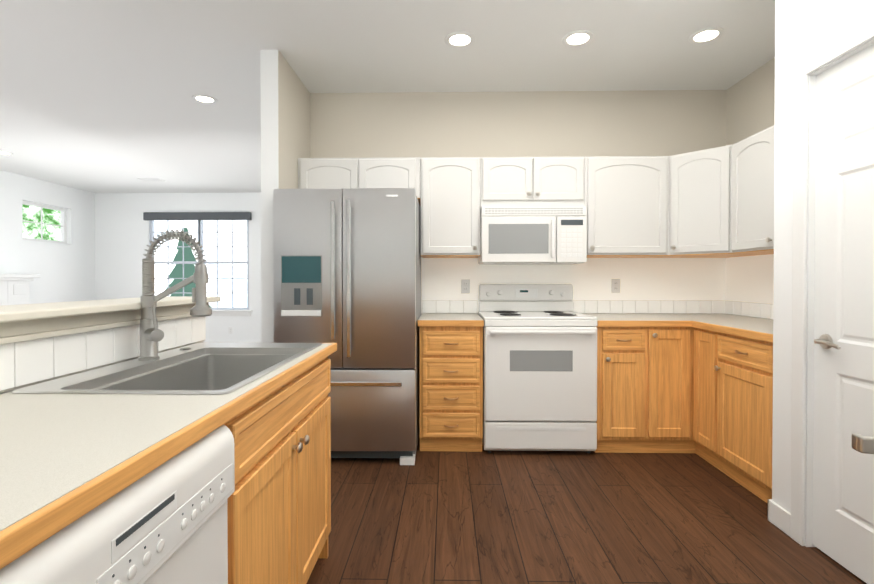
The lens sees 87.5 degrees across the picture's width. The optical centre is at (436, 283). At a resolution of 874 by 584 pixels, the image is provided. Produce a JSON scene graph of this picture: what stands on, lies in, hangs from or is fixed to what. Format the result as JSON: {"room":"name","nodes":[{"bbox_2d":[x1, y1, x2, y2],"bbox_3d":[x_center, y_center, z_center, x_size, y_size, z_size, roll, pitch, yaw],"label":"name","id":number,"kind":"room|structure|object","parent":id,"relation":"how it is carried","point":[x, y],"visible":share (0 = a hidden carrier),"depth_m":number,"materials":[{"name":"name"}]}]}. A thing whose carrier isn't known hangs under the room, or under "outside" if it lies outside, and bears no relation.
{"room":"kitchen","nodes":[
{"label":"kitchen","id":0,"kind":"room"},
{"bbox_2d":[0,170,95,303],"bbox_3d":[-6.193,-0.197,3.271,0.120,2.715,9.840,0,1,1],"label":"wall","id":1,"kind":"structure","parent":0,"point":[67,272],"depth_m":7.17,"materials":[{"name":"beige paint"}]},
{"bbox_2d":[22,201,66,243],"bbox_3d":[-6.166,-0.940,7.119,0.060,0.590,0.870,0,1,1],"label":"window","id":2,"kind":"structure","parent":1,"relation":"in","point":[63,226],"depth_m":7.28,"materials":[{"name":"white"}]},
{"bbox_2d":[96,193,255,340],"bbox_3d":[-3.481,-0.242,8.078,5.053,2.715,0.120,0,1,1],"label":"wall","id":3,"kind":"structure","parent":0,"point":[100,254],"depth_m":8.05,"materials":[{"name":"beige paint"}]},
{"bbox_2d":[143,212,252,315],"bbox_3d":[-4.188,-0.341,8.036,1.900,1.815,0.150,0,1,1],"label":"window","id":4,"kind":"structure","parent":3,"relation":"in","point":[199,217],"depth_m":8.04,"materials":[{"name":"grey"}]},
{"bbox_2d":[203,341,260,342],"bbox_3d":[-3.555,1.064,8.022,4.964,0.105,0.018,0,1,1],"label":"baseboard","id":5,"kind":"structure","parent":3,"relation":"attached to","point":[203,341],"depth_m":8.02,"materials":[{"name":"white wood"}]},
{"bbox_2d":[256,50,311,342],"bbox_3d":[-1.062,-0.218,5.504,0.120,2.715,4.930,0,1,1],"label":"wall","id":6,"kind":"structure","parent":0,"point":[286,103],"depth_m":3.04,"materials":[{"name":"beige paint"}]},
{"bbox_2d":[0,0,774,192],"bbox_3d":[-1.909,-1.594,3.173,8.690,0.080,9.840,0,1,1],"label":"ceiling","id":7,"kind":"structure","parent":0,"point":[95,96],"depth_m":3.19,"materials":[{"name":"white paint"}]},
{"bbox_2d":[0,151,13,154],"bbox_3d":[-5.218,-1.571,5.489,0.196,0.008,0.196,0,1,1],"label":"recessed light","id":8,"kind":"object","parent":7,"relation":"in","point":[4,153],"visible":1,"depth_m":5.51,"materials":[{"name":"white"}]},
{"bbox_2d":[138,178,164,181],"bbox_3d":[-4.359,-1.584,6.972,0.340,0.009,0.180,0,1,1],"label":"ceiling vent","id":9,"kind":"object","parent":7,"relation":"in","point":[149,179],"visible":1,"depth_m":6.92,"materials":[{"name":"white metal"}]},
{"bbox_2d":[192,94,217,103],"bbox_3d":[-1.960,-1.555,3.854,0.196,0.008,0.196,0,1,1],"label":"recessed light","id":10,"kind":"object","parent":7,"relation":"in","point":[204,99],"visible":0.98,"depth_m":3.85,"materials":[{"name":"white"}]},
{"bbox_2d":[445,31,474,47],"bbox_3d":[0.146,-1.547,2.902,0.196,0.008,0.196,0,1,1],"label":"recessed light","id":11,"kind":"object","parent":7,"relation":"in","point":[460,39],"visible":1,"depth_m":2.90,"materials":[{"name":"white"}]},
{"bbox_2d":[562,30,593,46],"bbox_3d":[0.891,-1.546,2.887,0.196,0.008,0.196,0,1,1],"label":"recessed light","id":12,"kind":"object","parent":7,"relation":"in","point":[578,38],"visible":1,"depth_m":2.88,"materials":[{"name":"white plastic"}]},
{"bbox_2d":[688,27,724,43],"bbox_3d":[1.681,-1.546,2.852,0.196,0.008,0.196,0,1,1],"label":"recessed light","id":13,"kind":"object","parent":7,"relation":"in","point":[706,35],"visible":1,"depth_m":2.85,"materials":[{"name":"white plastic"}]},
{"bbox_2d":[312,90,723,314],"bbox_3d":[0.643,-0.202,3.774,3.330,2.715,0.122,0,1,1],"label":"wall","id":14,"kind":"structure","parent":0,"point":[645,122],"depth_m":3.70,"materials":[{"name":"beige paint"}]},
{"bbox_2d":[298,158,357,188],"bbox_3d":[-0.810,-0.792,3.565,0.456,0.300,0.341,0,1,1],"label":"upper cabinet","id":15,"kind":"object","parent":14,"relation":"attached to","point":[313,173],"depth_m":3.40,"materials":[{"name":"white paint"}]},
{"bbox_2d":[358,157,421,198],"bbox_3d":[-0.353,-0.792,3.556,0.460,0.300,0.341,0,1,1],"label":"upper cabinet","id":16,"kind":"object","parent":14,"relation":"attached to","point":[394,172],"depth_m":3.39,"materials":[{"name":"white paint"}]},
{"bbox_2d":[418,157,481,257],"bbox_3d":[0.103,-0.578,3.549,0.445,0.728,0.341,0,1,1],"label":"upper cabinet","id":17,"kind":"object","parent":14,"relation":"attached to","point":[450,202],"depth_m":3.38,"materials":[{"name":"white paint"}]},
{"bbox_2d":[461,279,469,292],"bbox_3d":[0.232,0.021,3.719,0.072,0.116,0.008,0,1,1],"label":"electrical outlet","id":18,"kind":"object","parent":14,"relation":"attached to","point":[465,285],"visible":1,"depth_m":3.72,"materials":[{"name":"white plastic"}]},
{"bbox_2d":[482,156,585,206],"bbox_3d":[0.710,-0.756,3.535,0.766,0.372,0.341,0,1,1],"label":"upper cabinet","id":19,"kind":"object","parent":14,"relation":"attached to","point":[506,181],"depth_m":3.37,"materials":[{"name":"white paint"}]},
{"bbox_2d":[478,207,586,264],"bbox_3d":[0.710,-0.357,3.495,0.762,0.413,0.427,0,1,1],"label":"microwave","id":20,"kind":"object","parent":19,"relation":"attached to","point":[533,235],"visible":1,"depth_m":3.32,"materials":[{"name":"white"}]},
{"bbox_2d":[611,279,619,292],"bbox_3d":[1.447,0.017,3.695,0.072,0.116,0.008,0,1,1],"label":"electrical outlet","id":21,"kind":"object","parent":14,"relation":"attached to","point":[615,285],"visible":1,"depth_m":3.69,"materials":[{"name":"white plastic"}]},
{"bbox_2d":[586,156,669,257],"bbox_3d":[1.404,-0.578,3.523,0.618,0.728,0.341,0,1,1],"label":"upper cabinet","id":22,"kind":"object","parent":14,"relation":"attached to","point":[628,197],"depth_m":3.36,"materials":[{"name":"white paint"}]},
{"bbox_2d":[650,145,773,257],"bbox_3d":[2.014,-0.576,3.377,0.608,0.728,0.608,0,1,1],"label":"upper cabinet","id":23,"kind":"object","parent":14,"relation":"attached to","point":[717,202],"depth_m":3.20,"materials":[{"name":"white paint"}]},
{"bbox_2d":[306,433,866,583],"bbox_3d":[-1.909,1.191,3.198,8.690,0.060,9.840,0,1,1],"label":"floor","id":24,"kind":"structure","parent":0,"point":[512,517],"depth_m":2.21,"materials":[{"name":"wood"}]},
{"bbox_2d":[0,274,39,305],"bbox_3d":[-5.952,0.505,5.748,0.260,1.265,1.890,0,1,1],"label":"fireplace mantel","id":25,"kind":"object","parent":24,"relation":"on","point":[14,289],"visible":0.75,"depth_m":6.38,"materials":[{"name":"white wood"}]},
{"bbox_2d":[0,296,220,393],"bbox_3d":[-1.165,0.632,0.231,0.295,1.114,3.703,0,1,1],"label":"wall","id":26,"kind":"structure","parent":24,"relation":"on","point":[42,342],"depth_m":1.33,"materials":[{"name":"white"}]},
{"bbox_2d":[0,424,234,583],"bbox_3d":[-0.733,0.748,0.730,0.559,0.872,0.596,0,1,1],"label":"dishwasher","id":27,"kind":"object","parent":24,"relation":"on","point":[166,522],"visible":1,"depth_m":0.75,"materials":[{"name":"white"}]},
{"bbox_2d":[224,357,330,583],"bbox_3d":[-0.758,0.749,0.471,0.616,0.875,3.000,0,1,1],"label":"base cabinet","id":28,"kind":"object","parent":24,"relation":"on","point":[279,514],"visible":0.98,"depth_m":1.38,"materials":[{"name":"brown wood"}]},
{"bbox_2d":[0,342,336,569],"bbox_3d":[-0.767,0.293,0.487,0.599,0.042,3.040,0,1,1],"label":"countertop","id":29,"kind":"structure","parent":28,"relation":"on","point":[66,459],"depth_m":0.79,"materials":[{"name":"laminate"}]},
{"bbox_2d":[11,342,321,393],"bbox_3d":[-0.764,0.373,1.535,0.540,0.246,0.865,0,1,1],"label":"sink","id":30,"kind":"object","parent":29,"relation":"in","point":[210,368],"visible":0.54,"depth_m":1.63,"materials":[{"name":"silver metal"}]},
{"bbox_2d":[138,229,211,360],"bbox_3d":[-0.887,0.036,1.530,0.245,0.441,0.102,0,1,1],"label":"faucet","id":31,"kind":"object","parent":29,"relation":"on","point":[151,334],"visible":1,"depth_m":1.53,"materials":[{"name":"silver metal"}]},
{"bbox_2d":[273,188,420,464],"bbox_3d":[-0.586,0.273,3.288,0.908,1.774,0.852,0,1,1],"label":"refrigerator","id":32,"kind":"object","parent":24,"relation":"on","point":[347,270],"visible":0.79,"depth_m":2.91,"materials":[{"name":"grey metal"}]},
{"bbox_2d":[420,327,482,451],"bbox_3d":[0.103,0.722,3.419,0.433,0.876,0.626,0,1,1],"label":"base cabinet","id":33,"kind":"object","parent":24,"relation":"on","point":[451,358],"depth_m":3.11,"materials":[{"name":"brown wood"}]},
{"bbox_2d":[418,313,483,326],"bbox_3d":[0.099,0.266,3.408,0.449,0.042,0.637,0,1,1],"label":"countertop","id":34,"kind":"structure","parent":33,"relation":"on","point":[426,319],"depth_m":3.09,"materials":[{"name":"laminate"}]},
{"bbox_2d":[422,300,476,312],"bbox_3d":[0.105,0.188,3.723,0.449,0.107,0.008,0,1,1],"label":"backsplash","id":35,"kind":"structure","parent":34,"relation":"on","point":[428,306],"depth_m":3.72,"materials":[{"name":"white tile"}]},
{"bbox_2d":[478,284,596,452],"bbox_3d":[0.706,0.582,3.360,0.764,1.155,0.672,0,1,1],"label":"range","id":36,"kind":"object","parent":24,"relation":"on","point":[539,367],"visible":1,"depth_m":3.07,"materials":[{"name":"white metal"}]},
{"bbox_2d":[594,326,651,452],"bbox_3d":[1.258,0.722,3.396,0.331,0.876,0.626,0,1,1],"label":"base cabinet","id":37,"kind":"object","parent":24,"relation":"on","point":[624,354],"depth_m":3.09,"materials":[{"name":"brown wood"}]},
{"bbox_2d":[585,314,689,326],"bbox_3d":[1.397,0.267,3.383,0.615,0.042,0.637,0,1,1],"label":"countertop","id":38,"kind":"structure","parent":37,"relation":"on","point":[603,320],"depth_m":3.08,"materials":[{"name":"laminate"}]},
{"bbox_2d":[652,327,691,452],"bbox_3d":[1.567,0.722,3.389,0.287,0.876,0.626,0,1,1],"label":"base cabinet","id":39,"kind":"object","parent":24,"relation":"on","point":[671,346],"depth_m":3.08,"materials":[{"name":"brown wood"}]},
{"bbox_2d":[659,314,772,342],"bbox_3d":[2.003,0.270,2.961,0.614,0.042,1.455,0,1,1],"label":"countertop","id":40,"kind":"structure","parent":39,"relation":"on","point":[761,329],"depth_m":2.87,"materials":[{"name":"laminate"}]},
{"bbox_2d":[572,300,723,313],"bbox_3d":[1.702,0.188,3.689,1.215,0.107,0.012,0,1,1],"label":"backsplash","id":41,"kind":"structure","parent":40,"relation":"on","point":[580,306],"depth_m":3.69,"materials":[{"name":"white tile"}]},
{"bbox_2d":[725,301,772,319],"bbox_3d":[2.304,0.195,2.956,0.012,0.107,1.454,0,1,1],"label":"backsplash","id":42,"kind":"structure","parent":40,"relation":"on","point":[757,310],"depth_m":3.37,"materials":[{"name":"white tile"}]},
{"bbox_2d":[692,327,711,464],"bbox_3d":[2.011,0.726,2.942,0.596,0.876,0.286,0,1,1],"label":"base cabinet","id":43,"kind":"object","parent":24,"relation":"on","point":[707,395],"depth_m":2.97,"materials":[{"name":"brown wood"}]},
{"bbox_2d":[712,331,772,502],"bbox_3d":[2.003,0.730,2.518,0.596,0.876,0.561,0,1,1],"label":"base cabinet","id":44,"kind":"object","parent":24,"relation":"on","point":[742,367],"depth_m":2.55,"materials":[{"name":"brown wood"}]},
{"bbox_2d":[724,62,767,318],"bbox_3d":[2.334,-0.176,1.051,0.121,2.715,5.500,0,1,1],"label":"wall","id":45,"kind":"structure","parent":0,"point":[745,102],"depth_m":3.42,"materials":[{"name":"beige paint"}]},
{"bbox_2d":[730,125,774,252],"bbox_3d":[2.133,-0.570,2.647,0.341,0.728,0.847,0,1,1],"label":"upper cabinet","id":46,"kind":"object","parent":45,"relation":"attached to","point":[752,157],"depth_m":2.86,"materials":[{"name":"white paint"}]},
{"bbox_2d":[768,0,873,542],"bbox_3d":[1.669,-0.169,0.274,0.120,2.715,3.920,0,1,1],"label":"wall","id":47,"kind":"structure","parent":0,"point":[803,28],"depth_m":2.15,"materials":[{"name":"beige paint"}]},
{"bbox_2d":[790,18,873,546],"bbox_3d":[1.688,0.093,1.646,0.136,2.165,0.900,0,1,1],"label":"door frame","id":48,"kind":"structure","parent":47,"relation":"attached to","point":[803,284],"depth_m":2.03,"materials":[{"name":"white wood"}]},
{"bbox_2d":[813,44,873,583],"bbox_3d":[1.655,0.124,1.647,0.088,2.079,0.752,0,1,1],"label":"pantry door","id":49,"kind":"structure","parent":47,"relation":"in","point":[843,502],"depth_m":1.87,"materials":[{"name":"white wood"}]},
{"bbox_2d":[851,433,873,453],"bbox_3d":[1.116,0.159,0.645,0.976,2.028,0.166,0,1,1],"label":"door handle","id":50,"kind":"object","parent":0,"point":[862,444],"depth_m":0.68,"materials":[{"name":"silver metal"}]},
{"label":"outside","id":51,"kind":"structure","parent":0,"visible":0},
{"bbox_2d":[22,204,60,240],"bbox_3d":[-7.863,-0.969,9.198,2.217,3.150,3.400,0,1,1],"label":"tree","id":52,"kind":"object","parent":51,"point":[33,214],"visible":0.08,"depth_m":8.32,"materials":[{"name":"green plant"}]},
{"bbox_2d":[164,228,211,306],"bbox_3d":[-5.162,-0.021,9.353,1.331,2.250,1.400,0,1,1],"label":"tree","id":53,"kind":"object","parent":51,"point":[177,271],"visible":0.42,"depth_m":9.18,"materials":[{"name":"green plant"}]},
{"bbox_2d":[154,220,246,306],"bbox_3d":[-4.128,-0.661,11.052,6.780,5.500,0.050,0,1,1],"label":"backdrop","id":54,"kind":"structure","parent":51,"point":[225,285],"depth_m":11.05,"materials":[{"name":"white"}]}
]}

